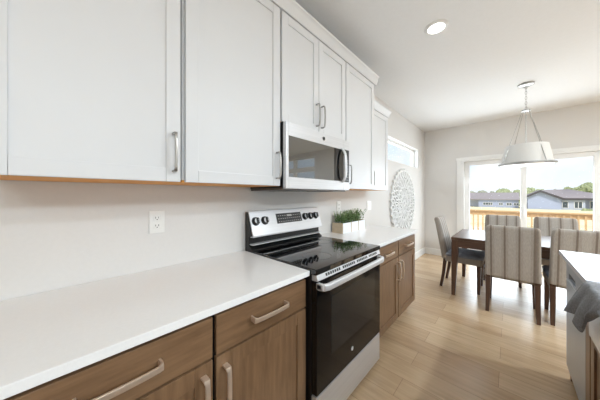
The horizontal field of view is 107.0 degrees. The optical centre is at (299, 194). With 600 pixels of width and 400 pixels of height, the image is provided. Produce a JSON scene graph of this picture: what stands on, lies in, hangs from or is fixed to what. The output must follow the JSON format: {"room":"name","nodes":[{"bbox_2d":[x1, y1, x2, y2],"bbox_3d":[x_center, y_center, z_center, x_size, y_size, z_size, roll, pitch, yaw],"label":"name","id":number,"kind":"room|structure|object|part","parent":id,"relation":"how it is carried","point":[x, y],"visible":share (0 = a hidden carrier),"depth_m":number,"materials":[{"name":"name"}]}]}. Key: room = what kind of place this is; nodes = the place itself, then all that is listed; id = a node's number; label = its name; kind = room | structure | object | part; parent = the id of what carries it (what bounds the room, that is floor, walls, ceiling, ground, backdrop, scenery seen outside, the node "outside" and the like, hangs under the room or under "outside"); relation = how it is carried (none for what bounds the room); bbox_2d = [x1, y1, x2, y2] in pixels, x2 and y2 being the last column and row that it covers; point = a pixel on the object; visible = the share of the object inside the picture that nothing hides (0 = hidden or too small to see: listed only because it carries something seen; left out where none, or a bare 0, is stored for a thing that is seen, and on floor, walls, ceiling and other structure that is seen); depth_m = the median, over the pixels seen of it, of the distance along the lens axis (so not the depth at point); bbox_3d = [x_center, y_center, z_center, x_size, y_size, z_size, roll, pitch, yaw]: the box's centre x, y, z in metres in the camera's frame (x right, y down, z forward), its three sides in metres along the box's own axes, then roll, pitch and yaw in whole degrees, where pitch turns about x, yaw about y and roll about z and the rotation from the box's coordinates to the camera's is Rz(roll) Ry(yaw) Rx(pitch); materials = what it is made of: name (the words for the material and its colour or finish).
{"room":"kitchen","nodes":[
{"label":"kitchen","id":0,"kind":"room"},
{"bbox_2d":[0,95,424,300],"bbox_3d":[-0.820,-0.056,1.291,0.150,2.743,10.750,0,0,43],"label":"wall","id":1,"kind":"structure","parent":0,"point":[54,235],"depth_m":1.14,"materials":[{"name":"paint"}]},
{"bbox_2d":[0,0,180,184],"bbox_3d":[-0.817,-0.626,0.898,0.388,1.139,0.532,0,0,43],"label":"upper cabinet","id":2,"kind":"object","parent":1,"relation":"attached to","point":[90,90],"visible":1,"depth_m":0.78,"materials":[{"name":"white paint"}]},
{"bbox_3d":[-0.533,-0.184,0.947,0.043,0.172,0.014,0,0,43],"label":"handle","id":3,"kind":"part","parent":2,"relation":"part of","materials":[{"name":"silver metal"}]},
{"bbox_2d":[149,210,164,233],"bbox_3d":[-0.782,0.147,1.215,0.008,0.122,0.074,0,0,43],"label":"wall outlet","id":4,"kind":"object","parent":1,"relation":"attached to","point":[156,218],"visible":1,"depth_m":1.21,"materials":[{"name":"white plastic"}]},
{"bbox_2d":[153,215,160,220],"bbox_3d":[-0.781,0.126,1.213,0.004,0.030,0.034,0,0,43],"label":"receptacle","id":5,"kind":"object","parent":4,"relation":"attached to","point":[155,217],"depth_m":1.21,"materials":[{"name":"white plastic"}]},
{"bbox_2d":[153,223,160,228],"bbox_3d":[-0.781,0.168,1.213,0.004,0.030,0.034,0,0,43],"label":"receptacle","id":6,"kind":"object","parent":4,"relation":"attached to","point":[155,225],"depth_m":1.21,"materials":[{"name":"white plastic"}]},
{"bbox_2d":[161,0,281,186],"bbox_3d":[-0.430,-0.626,1.306,0.388,1.139,0.583,0,0,43],"label":"upper cabinet","id":7,"kind":"object","parent":1,"relation":"attached to","point":[230,49],"visible":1,"depth_m":1.17,"materials":[{"name":"white paint"}]},
{"bbox_3d":[-0.130,-0.184,1.373,0.043,0.172,0.014,0,0,43],"label":"handle","id":8,"kind":"part","parent":7,"relation":"part of","materials":[{"name":"silver metal"}]},
{"bbox_2d":[280,11,345,140],"bbox_3d":[0.035,-0.833,1.798,0.388,0.726,0.764,0,0,43],"label":"upper cabinet","id":9,"kind":"object","parent":1,"relation":"attached to","point":[312,76],"visible":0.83,"depth_m":1.62,"materials":[{"name":"white paint"}]},
{"bbox_2d":[250,121,348,191],"bbox_3d":[0.049,-0.247,1.779,0.435,0.438,0.760,0,0,43],"label":"microwave","id":10,"kind":"object","parent":9,"relation":"attached to","point":[312,160],"visible":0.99,"depth_m":1.57,"materials":[{"name":"silver metal"}]},
{"bbox_3d":[0.162,-0.253,1.671,0.029,0.423,0.756,0,0,43],"label":"door","id":11,"kind":"part","parent":10,"relation":"part of","materials":[{"name":"silver metal"}]},
{"bbox_3d":[0.364,-0.244,1.833,0.052,0.280,0.032,0,0,43],"label":"handle","id":12,"kind":"part","parent":10,"relation":"part of","materials":[{"name":"silver metal"}]},
{"bbox_3d":[0.399,-0.246,1.901,0.002,0.275,0.074,0,0,43],"label":"control panel","id":13,"kind":"part","parent":10,"relation":"part of","materials":[{"name":"silver metal"}]},
{"bbox_3d":[0.007,-0.828,1.562,0.020,0.709,0.374,0,0,43],"label":"door","id":14,"kind":"part","parent":9,"relation":"part of","materials":[{"name":"white paint"}]},
{"bbox_3d":[0.138,-0.598,1.656,0.043,0.172,0.014,0,0,43],"label":"handle","id":15,"kind":"part","parent":9,"relation":"part of","materials":[{"name":"silver metal"}]},
{"bbox_3d":[0.180,-0.598,1.701,0.043,0.172,0.014,0,0,43],"label":"handle","id":16,"kind":"part","parent":9,"relation":"part of","materials":[{"name":"silver metal"}]},
{"bbox_2d":[270,0,378,85],"bbox_3d":[-0.124,-1.225,1.627,0.392,0.070,2.542,0,0,43],"label":"trim","id":17,"kind":"structure","parent":9,"relation":"on","point":[291,8],"depth_m":1.70,"materials":[{"name":"white paint"}]},
{"bbox_3d":[0.268,-0.828,1.838,0.020,0.709,0.377,0,0,43],"label":"door","id":18,"kind":"part","parent":9,"relation":"part of","materials":[{"name":"white paint"}]},
{"bbox_2d":[337,201,340,211],"bbox_3d":[0.439,0.131,2.506,0.008,0.120,0.075,0,0,43],"label":"wall outlet","id":19,"kind":"object","parent":1,"relation":"attached to","point":[338,202],"visible":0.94,"depth_m":2.50,"materials":[{"name":"white plastic"}]},
{"bbox_2d":[346,63,373,189],"bbox_3d":[0.494,-0.626,2.284,0.388,1.139,0.566,0,0,43],"label":"upper cabinet","id":20,"kind":"object","parent":1,"relation":"attached to","point":[359,90],"visible":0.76,"depth_m":2.17,"materials":[{"name":"white paint"}]},
{"bbox_2d":[367,201,370,209],"bbox_3d":[0.949,0.145,3.045,0.010,0.122,0.120,0,0,43],"label":"light switch","id":21,"kind":"object","parent":1,"relation":"attached to","point":[368,202],"visible":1,"depth_m":3.04,"materials":[{"name":"white plastic"}]},
{"bbox_2d":[357,110,387,190],"bbox_3d":[0.841,-0.515,2.687,0.338,0.917,0.489,0,0,43],"label":"upper cabinet","id":22,"kind":"object","parent":1,"relation":"attached to","point":[380,121],"visible":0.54,"depth_m":2.63,"materials":[{"name":"white paint"}]},
{"bbox_3d":[0.926,-0.510,2.607,0.020,0.904,0.481,0,0,43],"label":"door","id":23,"kind":"part","parent":22,"relation":"part of","materials":[{"name":"white paint"}]},
{"bbox_2d":[374,99,391,118],"bbox_3d":[0.865,-1.002,2.712,0.338,0.070,0.557,0,0,43],"label":"trim","id":24,"kind":"structure","parent":22,"relation":"on","point":[378,107],"depth_m":2.60,"materials":[{"name":"white paint"}]},
{"bbox_2d":[389,169,414,228],"bbox_3d":[1.869,0.151,3.999,0.028,1.244,1.244,0,0,43],"label":"wall medallion","id":25,"kind":"object","parent":1,"relation":"attached to","point":[404,194],"visible":0.93,"depth_m":3.93,"materials":[{"name":"white wood"}]},
{"bbox_2d":[388,135,417,167],"bbox_3d":[1.868,-0.755,4.124,0.143,0.398,1.640,0,0,43],"label":"window","id":26,"kind":"structure","parent":1,"relation":"in","point":[414,152],"depth_m":4.40,"materials":[{"name":"white paint"}]},
{"bbox_2d":[415,247,424,259],"bbox_3d":[1.868,1.248,4.014,0.014,0.135,2.800,0,0,43],"label":"baseboard","id":27,"kind":"structure","parent":1,"relation":"attached to","point":[421,252],"depth_m":4.72,"materials":[{"name":"white paint"}]},
{"bbox_2d":[295,0,599,131],"bbox_3d":[1.911,-1.552,-1.388,7.800,0.250,10.910,0,0,43],"label":"ceiling","id":28,"kind":"structure","parent":0,"point":[471,71],"depth_m":2.21,"materials":[{"name":"paint"}]},
{"bbox_2d":[424,19,448,34],"bbox_3d":[1.158,-1.421,1.889,0.176,0.011,0.176,0,0,43],"label":"recessed light","id":29,"kind":"object","parent":28,"relation":"in","point":[437,26],"visible":1,"depth_m":1.88,"materials":[{"name":"white paint"}]},
{"bbox_2d":[498,81,557,167],"bbox_3d":[2.905,-0.899,2.854,0.544,1.054,0.544,0,0,43],"label":"pendant light","id":30,"kind":"object","parent":28,"relation":"hanging from","point":[530,154],"visible":1,"depth_m":2.73,"materials":[{"name":"silver metal"}]},
{"bbox_3d":[2.753,-0.749,2.874,0.235,0.672,0.007,0,0,7],"label":"rod","id":31,"kind":"part","parent":30,"relation":"part of","materials":[{"name":"silver metal"}]},
{"bbox_3d":[2.905,-0.511,2.854,0.500,0.255,0.500,0,0,43],"label":"lamp shade","id":32,"kind":"part","parent":30,"relation":"part of","materials":[{"name":"white fabric"}]},
{"bbox_2d":[501,163,554,167],"bbox_3d":[2.905,-0.379,2.854,0.490,0.014,0.490,0,0,43],"label":"diffuser","id":33,"kind":"object","parent":30,"relation":"attached to","point":[505,165],"depth_m":2.81,"materials":[{"name":"white glass"}]},
{"bbox_3d":[2.886,-0.749,2.701,0.142,0.672,0.192,0,0,43],"label":"rod","id":34,"kind":"part","parent":30,"relation":"part of","materials":[{"name":"silver metal"}]},
{"bbox_2d":[347,253,578,399],"bbox_3d":[1.911,1.376,-1.388,7.800,0.120,10.910,0,0,43],"label":"floor","id":35,"kind":"structure","parent":0,"point":[444,345],"depth_m":1.93,"materials":[{"name":"brown wood"}]},
{"bbox_2d":[4,279,305,399],"bbox_3d":[-0.533,0.874,1.007,0.650,0.884,1.052,0,0,43],"label":"base cabinet","id":36,"kind":"object","parent":35,"relation":"on","point":[253,349],"visible":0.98,"depth_m":0.83,"materials":[{"name":"brown wood"}]},
{"bbox_3d":[-0.511,0.526,0.633,0.020,0.148,0.530,0,0,43],"label":"drawer","id":37,"kind":"part","parent":36,"relation":"part of","materials":[{"name":"brown wood"}]},
{"bbox_3d":[-0.489,0.523,0.612,0.043,0.024,0.200,0,0,43],"label":"handle","id":38,"kind":"part","parent":36,"relation":"part of","materials":[{"name":"silver metal"}]},
{"bbox_2d":[0,251,309,399],"bbox_3d":[-0.553,0.416,1.000,0.632,0.029,1.094,0,0,43],"label":"countertop","id":39,"kind":"structure","parent":36,"relation":"on","point":[47,336],"depth_m":0.77,"materials":[{"name":"white stone"}]},
{"bbox_3d":[-0.511,0.906,0.633,0.020,0.596,0.530,0,0,43],"label":"door","id":40,"kind":"part","parent":36,"relation":"part of","materials":[{"name":"brown wood"}]},
{"bbox_3d":[-0.330,0.736,0.780,0.043,0.180,0.022,0,0,43],"label":"handle","id":41,"kind":"part","parent":36,"relation":"part of","materials":[{"name":"silver metal"}]},
{"bbox_3d":[-0.274,0.736,0.840,0.043,0.180,0.022,0,0,43],"label":"handle","id":42,"kind":"part","parent":36,"relation":"part of","materials":[{"name":"silver metal"}]},
{"bbox_3d":[-0.147,0.526,1.017,0.020,0.148,0.500,0,0,43],"label":"drawer","id":43,"kind":"part","parent":36,"relation":"part of","materials":[{"name":"brown wood"}]},
{"bbox_3d":[-0.147,0.906,1.017,0.020,0.596,0.500,0,0,43],"label":"door","id":44,"kind":"part","parent":36,"relation":"part of","materials":[{"name":"brown wood"}]},
{"bbox_3d":[-0.125,0.523,0.997,0.043,0.024,0.200,0,0,43],"label":"handle","id":45,"kind":"part","parent":36,"relation":"part of","materials":[{"name":"silver metal"}]},
{"bbox_2d":[245,207,383,399],"bbox_3d":[0.138,0.716,1.646,0.724,1.200,0.788,0,0,43],"label":"range","id":46,"kind":"object","parent":35,"relation":"on","point":[342,307],"visible":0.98,"depth_m":1.44,"materials":[{"name":"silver metal"}]},
{"bbox_3d":[-0.314,0.190,1.596,0.039,0.062,0.064,0,0,43],"label":"knob","id":47,"kind":"part","parent":46,"relation":"part of","materials":[{"name":"black plastic"}]},
{"bbox_3d":[-0.257,0.190,1.655,0.039,0.062,0.064,0,0,43],"label":"knob","id":48,"kind":"part","parent":46,"relation":"part of","materials":[{"name":"black plastic"}]},
{"bbox_3d":[-0.087,0.187,1.849,0.029,0.077,0.283,0,0,43],"label":"control panel","id":49,"kind":"part","parent":46,"relation":"part of","materials":[{"name":"black plastic"}]},
{"bbox_2d":[253,236,379,275],"bbox_3d":[0.146,0.407,1.639,0.575,0.032,0.786,0,0,43],"label":"cooktop","id":50,"kind":"object","parent":46,"relation":"in","point":[320,255],"depth_m":1.53,"materials":[{"name":"black glass"}]},
{"bbox_3d":[0.340,1.171,1.457,0.036,0.201,0.776,0,0,43],"label":"storage drawer","id":51,"kind":"part","parent":46,"relation":"part of","materials":[{"name":"silver metal"}]},
{"bbox_3d":[0.341,0.761,1.456,0.038,0.600,0.776,0,0,43],"label":"oven door","id":52,"kind":"part","parent":46,"relation":"part of","materials":[{"name":"black glass"}]},
{"bbox_3d":[0.365,0.478,1.410,0.069,0.036,0.747,0,0,43],"label":"handle","id":53,"kind":"part","parent":46,"relation":"part of","materials":[{"name":"silver metal"}]},
{"bbox_2d":[379,234,414,337],"bbox_3d":[0.753,0.874,2.366,0.650,0.884,1.077,0,0,43],"label":"base cabinet","id":54,"kind":"object","parent":35,"relation":"on","point":[397,271],"visible":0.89,"depth_m":2.13,"materials":[{"name":"stained wood"},{"name":"brushed nickel"}]},
{"bbox_2d":[321,225,417,246],"bbox_3d":[0.753,0.416,2.381,0.632,0.029,1.105,0,0,43],"label":"countertop","id":55,"kind":"structure","parent":54,"relation":"on","point":[376,235],"depth_m":2.26,"materials":[{"name":"white stone"}]},
{"bbox_2d":[332,219,365,233],"bbox_3d":[0.566,0.348,2.517,0.136,0.108,0.503,0,0,43],"label":"planter","id":56,"kind":"object","parent":55,"relation":"on","point":[337,227],"visible":0.88,"depth_m":2.39,"materials":[{"name":"white ceramic"}]},
{"bbox_3d":[0.395,0.348,2.338,0.133,0.108,0.009,0,0,43],"label":"panel","id":57,"kind":"part","parent":56,"relation":"part of","materials":[{"name":"beige wood"}]},
{"bbox_2d":[334,210,347,222],"bbox_3d":[0.457,0.232,2.402,0.145,0.154,0.183,0,0,43],"label":"herb plant","id":58,"kind":"object","parent":56,"relation":"on","point":[342,217],"visible":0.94,"depth_m":2.38,"materials":[{"name":"green plant"}]},
{"bbox_2d":[344,209,356,221],"bbox_3d":[0.566,0.228,2.520,0.149,0.161,0.171,0,0,43],"label":"herb plant","id":59,"kind":"object","parent":56,"relation":"on","point":[350,217],"visible":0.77,"depth_m":2.50,"materials":[{"name":"green plant"}]},
{"bbox_2d":[351,208,365,220],"bbox_3d":[0.691,0.229,2.627,0.163,0.160,0.172,0,0,43],"label":"herb plant","id":60,"kind":"object","parent":56,"relation":"on","point":[358,216],"visible":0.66,"depth_m":2.61,"materials":[{"name":"green plant"}]},
{"bbox_3d":[0.770,0.526,1.987,0.020,0.148,0.541,0,0,43],"label":"drawer","id":61,"kind":"part","parent":54,"relation":"part of","materials":[{"name":"brown wood"}]},
{"bbox_3d":[0.792,0.523,1.966,0.043,0.024,0.200,0,0,43],"label":"handle","id":62,"kind":"part","parent":54,"relation":"part of","materials":[{"name":"silver metal"}]},
{"bbox_3d":[0.770,0.906,1.987,0.020,0.596,0.541,0,0,43],"label":"door","id":63,"kind":"part","parent":54,"relation":"part of","materials":[{"name":"brown wood"}]},
{"bbox_3d":[0.954,0.736,2.138,0.043,0.180,0.022,0,0,43],"label":"handle","id":64,"kind":"part","parent":54,"relation":"part of","materials":[{"name":"silver metal"}]},
{"bbox_3d":[1.142,0.526,2.380,0.020,0.148,0.514,0,0,43],"label":"drawer","id":65,"kind":"part","parent":54,"relation":"part of","materials":[{"name":"brown wood"}]},
{"bbox_3d":[1.142,0.906,2.380,0.020,0.596,0.514,0,0,43],"label":"door","id":66,"kind":"part","parent":54,"relation":"part of","materials":[{"name":"brown wood"}]},
{"bbox_2d":[434,216,484,294],"bbox_3d":[2.330,0.824,3.240,0.565,0.984,0.464,0,0,43],"label":"dining chair","id":67,"kind":"object","parent":35,"relation":"on","point":[465,256],"visible":0.84,"depth_m":3.19,"materials":[{"name":"fabric"}]},
{"bbox_3d":[2.190,0.621,3.373,0.180,0.579,0.444,0,0,43],"label":"backrest","id":68,"kind":"part","parent":67,"relation":"part of","materials":[{"name":"fabric"}]},
{"bbox_3d":[2.075,1.114,3.212,0.089,0.404,0.046,0,0,43],"label":"leg","id":69,"kind":"part","parent":67,"relation":"part of","materials":[{"name":"brown wood"}]},
{"bbox_3d":[2.344,1.114,3.497,0.089,0.404,0.046,0,0,43],"label":"leg","id":70,"kind":"part","parent":67,"relation":"part of","materials":[{"name":"brown wood"}]},
{"bbox_3d":[2.374,0.902,3.199,0.424,0.077,0.456,0,0,43],"label":"seat rail","id":71,"kind":"part","parent":67,"relation":"part of","materials":[{"name":"wood"}]},
{"bbox_2d":[446,248,484,260],"bbox_3d":[2.381,0.835,3.192,0.424,0.058,0.464,0,0,43],"label":"seat cushion","id":72,"kind":"object","parent":67,"relation":"on","point":[464,254],"depth_m":3.06,"materials":[{"name":"fabric"}]},
{"bbox_3d":[2.366,1.129,2.936,0.046,0.374,0.046,0,0,43],"label":"leg","id":73,"kind":"part","parent":67,"relation":"part of","materials":[{"name":"brown wood"}]},
{"bbox_3d":[2.636,1.129,3.221,0.046,0.374,0.046,0,0,43],"label":"leg","id":74,"kind":"part","parent":67,"relation":"part of","materials":[{"name":"brown wood"}]},
{"bbox_2d":[451,229,550,294],"bbox_3d":[2.897,0.935,2.739,1.578,0.762,0.950,0,0,43],"label":"dining table","id":75,"kind":"object","parent":35,"relation":"on","point":[465,238],"visible":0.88,"depth_m":2.90,"materials":[{"name":"brown wood"}]},
{"bbox_3d":[2.061,0.953,2.937,0.085,0.726,0.085,0,0,43],"label":"leg","id":76,"kind":"part","parent":75,"relation":"part of","materials":[{"name":"brown wood"}]},
{"bbox_3d":[2.651,0.953,3.562,0.085,0.726,0.085,0,0,43],"label":"leg","id":77,"kind":"part","parent":75,"relation":"part of","materials":[{"name":"brown wood"}]},
{"bbox_2d":[482,214,521,287],"bbox_3d":[3.148,0.824,3.465,0.464,0.984,0.565,0,0,43],"label":"dining chair","id":78,"kind":"object","parent":35,"relation":"on","point":[502,220],"visible":0.24,"depth_m":3.59,"materials":[{"name":"fabric"}]},
{"bbox_3d":[3.281,0.621,3.605,0.444,0.579,0.180,0,0,43],"label":"backrest","id":79,"kind":"part","parent":78,"relation":"part of","materials":[{"name":"fabric"}]},
{"bbox_2d":[484,225,541,325],"bbox_3d":[2.413,0.824,2.534,0.464,0.984,0.565,0,0,43],"label":"dining chair","id":80,"kind":"object","parent":35,"relation":"on","point":[512,253],"visible":1,"depth_m":2.35,"materials":[{"name":"fabric"}]},
{"bbox_3d":[2.157,1.114,2.549,0.046,0.404,0.089,0,0,43],"label":"leg","id":81,"kind":"part","parent":80,"relation":"part of","materials":[{"name":"brown wood"}]},
{"bbox_3d":[2.433,1.129,2.840,0.046,0.374,0.046,0,0,43],"label":"leg","id":82,"kind":"part","parent":80,"relation":"part of","materials":[{"name":"brown wood"}]},
{"bbox_3d":[2.281,0.621,2.394,0.444,0.579,0.180,0,0,43],"label":"backrest","id":83,"kind":"part","parent":80,"relation":"part of","materials":[{"name":"fabric"}]},
{"bbox_3d":[2.455,0.902,2.578,0.456,0.077,0.424,0,0,43],"label":"seat rail","id":84,"kind":"part","parent":80,"relation":"part of","materials":[{"name":"fabric"}]},
{"bbox_3d":[2.717,1.129,2.571,0.046,0.374,0.046,0,0,43],"label":"leg","id":85,"kind":"part","parent":80,"relation":"part of","materials":[{"name":"brown wood"}]},
{"bbox_3d":[2.442,1.114,2.279,0.046,0.404,0.089,0,0,43],"label":"leg","id":86,"kind":"part","parent":80,"relation":"part of","materials":[{"name":"brown wood"}]},
{"bbox_2d":[533,217,578,264],"bbox_3d":[3.562,0.824,3.073,0.464,0.984,0.565,0,0,43],"label":"dining chair","id":87,"kind":"object","parent":35,"relation":"on","point":[545,225],"visible":0.21,"depth_m":3.23,"materials":[{"name":"fabric"}]},
{"bbox_3d":[3.521,0.902,3.029,0.456,0.077,0.424,0,0,43],"label":"seat rail","id":88,"kind":"part","parent":87,"relation":"part of","materials":[{"name":"wood"}]},
{"bbox_3d":[3.695,0.621,3.213,0.444,0.579,0.180,0,0,43],"label":"backrest","id":89,"kind":"part","parent":87,"relation":"part of","materials":[{"name":"fabric"}]},
{"bbox_2d":[542,229,599,325],"bbox_3d":[2.837,0.824,2.257,0.464,0.984,0.565,0,0,42],"label":"dining chair","id":90,"kind":"object","parent":35,"relation":"on","point":[583,241],"visible":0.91,"depth_m":2.19,"materials":[{"name":"fabric"}]},
{"bbox_2d":[542,265,548,276],"bbox_3d":[2.885,0.835,2.309,0.464,0.058,0.424,0,0,42],"label":"seat cushion","id":91,"kind":"object","parent":90,"relation":"on","point":[545,267],"depth_m":2.45,"materials":[{"name":"fabric"}]},
{"bbox_3d":[2.850,1.129,2.563,0.046,0.374,0.046,0,0,42],"label":"leg","id":92,"kind":"part","parent":90,"relation":"part of","materials":[{"name":"brown wood"}]},
{"bbox_3d":[2.580,1.114,2.266,0.046,0.404,0.089,0,0,42],"label":"leg","id":93,"kind":"part","parent":90,"relation":"part of","materials":[{"name":"brown wood"}]},
{"bbox_3d":[2.878,0.902,2.302,0.456,0.077,0.424,0,0,42],"label":"seat rail","id":94,"kind":"part","parent":90,"relation":"part of","materials":[{"name":"fabric"}]},
{"bbox_3d":[2.708,0.621,2.115,0.444,0.579,0.180,0,0,42],"label":"backrest","id":95,"kind":"part","parent":90,"relation":"part of","materials":[{"name":"fabric"}]},
{"bbox_2d":[566,263,585,399],"bbox_3d":[1.927,0.880,1.176,0.600,0.872,0.547,0,0,43],"label":"dishwasher","id":96,"kind":"object","parent":35,"relation":"on","point":[575,339],"visible":0.49,"depth_m":1.38,"materials":[{"name":"silver metal"}]},
{"bbox_2d":[586,322,599,399],"bbox_3d":[1.343,0.874,0.589,0.642,0.884,1.102,0,0,43],"label":"base cabinet","id":97,"kind":"object","parent":35,"relation":"on","point":[592,353],"visible":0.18,"depth_m":1.08,"materials":[{"name":"brown wood"}]},
{"bbox_3d":[1.287,0.936,0.922,0.020,0.536,0.492,0,0,43],"label":"door","id":98,"kind":"part","parent":97,"relation":"part of","materials":[{"name":"brown wood"}]},
{"bbox_3d":[0.858,0.874,0.016,0.600,0.884,3.742,0,0,43],"label":"island end panel","id":99,"kind":"object","parent":35,"relation":"on","visible":0},
{"bbox_2d":[559,250,599,283],"bbox_3d":[0.977,0.416,-0.111,1.052,0.029,3.780,0,0,43],"label":"countertop","id":100,"kind":"structure","parent":99,"relation":"on","point":[586,266],"depth_m":1.28,"materials":[{"name":"white stone"}]},
{"bbox_2d":[589,317,599,352],"bbox_3d":[1.227,0.533,0.595,0.429,0.245,0.822,0,0,43],"label":"sink","id":101,"kind":"object","parent":100,"relation":"in","point":[594,326],"visible":0.46,"depth_m":0.96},
{"bbox_2d":[564,282,599,331],"bbox_3d":[1.243,0.481,0.816,0.299,0.195,0.555,0,0,43],"label":"kitchen towel","id":102,"kind":"object","parent":101,"relation":"on","point":[585,302],"visible":1,"depth_m":0.93,"materials":[{"name":"grey fabric"}]},
{"bbox_2d":[425,101,599,248],"bbox_3d":[5.601,-0.056,2.514,7.500,2.743,0.150,0,0,43],"label":"wall","id":103,"kind":"structure","parent":0,"point":[578,125],"depth_m":4.37,"materials":[{"name":"paint"}]},
{"bbox_2d":[425,247,440,255],"bbox_3d":[5.545,1.248,2.455,7.500,0.135,0.014,0,0,43],"label":"baseboard","id":104,"kind":"structure","parent":103,"relation":"attached to","point":[433,251],"depth_m":4.91,"materials":[{"name":"white paint"}]},
{"bbox_2d":[456,145,599,247],"bbox_3d":[3.965,0.276,3.943,1.970,2.080,0.022,0,0,43],"label":"trim","id":105,"kind":"structure","parent":103,"relation":"attached to","point":[459,160],"depth_m":4.55,"materials":[{"name":"white paint"}]},
{"bbox_2d":[462,148,599,271],"bbox_3d":[4.020,0.301,4.001,1.780,2.030,0.162,0,0,43],"label":"door","id":106,"kind":"structure","parent":103,"relation":"in","point":[595,153],"depth_m":3.95,"materials":[{"name":"white paint"}]},
{"bbox_3d":[3.744,0.303,4.297,0.900,1.961,0.040,0,0,43],"label":"sash","id":107,"kind":"part","parent":106,"relation":"part of","materials":[{"name":"white paint"}]},
{"bbox_3d":[4.301,0.303,3.702,0.890,1.961,0.040,0,0,43],"label":"sash","id":108,"kind":"part","parent":106,"relation":"part of","materials":[{"name":"white paint"}]},
{"label":"outside","id":109,"kind":"structure","parent":0,"visible":0},
{"bbox_3d":[5.453,1.476,4.905,10.000,0.120,3.080,0,0,43],"label":"floor","id":110,"kind":"structure","parent":109,"visible":0},
{"bbox_2d":[470,209,592,230],"bbox_3d":[6.420,0.931,5.927,9.800,0.967,0.185,0,0,43],"label":"deck railing","id":111,"kind":"object","parent":110,"relation":"on","point":[579,216],"visible":0.31,"depth_m":5.98,"materials":[{"name":"brown wood"}]},
{"bbox_3d":[6.408,0.543,5.914,9.800,0.116,0.040,0,0,43],"label":"rail","id":112,"kind":"part","parent":111,"relation":"part of","materials":[{"name":"brown wood"}]},
{"bbox_3d":[6.408,0.466,5.914,9.800,0.036,0.150,0,0,43],"label":"rail","id":113,"kind":"part","parent":111,"relation":"part of","materials":[{"name":"brown wood"}]},
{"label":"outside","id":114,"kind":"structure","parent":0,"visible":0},
{"bbox_2d":[470,226,484,230],"bbox_3d":[4.869,3.416,-7.357,300.000,1.000,56.000,0,0,43],"label":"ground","id":115,"kind":"structure","parent":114,"point":[471,227],"depth_m":19.32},
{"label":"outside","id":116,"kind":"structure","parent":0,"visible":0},
{"bbox_2d":[470,206,592,230],"bbox_3d":[104.496,4.316,97.997,300.000,2.800,234.000,0,0,43],"label":"lawn","id":117,"kind":"structure","parent":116,"point":[582,222],"depth_m":40.80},
{"bbox_2d":[470,193,519,207],"bbox_3d":[54.503,1.874,64.759,13.453,5.103,10.000,0,0,43],"label":"house","id":118,"kind":"structure","parent":117,"relation":"on","point":[504,200],"depth_m":60.65,"materials":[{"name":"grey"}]},
{"bbox_2d":[495,188,511,192],"bbox_3d":[77.831,0.996,85.072,7.855,7.240,6.053,0,0,43],"label":"tree","id":119,"kind":"object","parent":117,"relation":"on","point":[503,190],"visible":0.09,"depth_m":83.96,"materials":[{"name":"green plant"}]},
{"bbox_2d":[512,187,543,205],"bbox_3d":[73.391,1.041,70.973,8.344,7.150,5.678,0,0,43],"label":"tree","id":120,"kind":"object","parent":117,"relation":"on","point":[529,190],"visible":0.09,"depth_m":70.03,"materials":[{"name":"green plant"}]},
{"bbox_2d":[527,189,592,209],"bbox_3d":[62.853,1.444,52.306,14.716,5.644,11.620,0,0,43],"label":"house","id":121,"kind":"structure","parent":117,"relation":"on","point":[560,199],"depth_m":50.39,"materials":[{"name":"blue"}]},
{"bbox_3d":[59.810,2.194,50.077,0.910,1.460,0.038,0,0,43],"label":"pane","id":122,"kind":"part","parent":121,"relation":"part of","materials":[{"name":"grey glass"}]},
{"bbox_3d":[61.172,2.194,48.789,1.160,1.460,0.038,0,0,43],"label":"pane","id":123,"kind":"part","parent":121,"relation":"part of","materials":[{"name":"white glass"}]},
{"bbox_2d":[564,182,592,192],"bbox_3d":[81.377,0.446,63.467,8.027,8.339,6.216,0,0,43],"label":"tree","id":124,"kind":"object","parent":117,"relation":"on","point":[588,186],"visible":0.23,"depth_m":62.62,"materials":[{"name":"green plant"}]}
]}

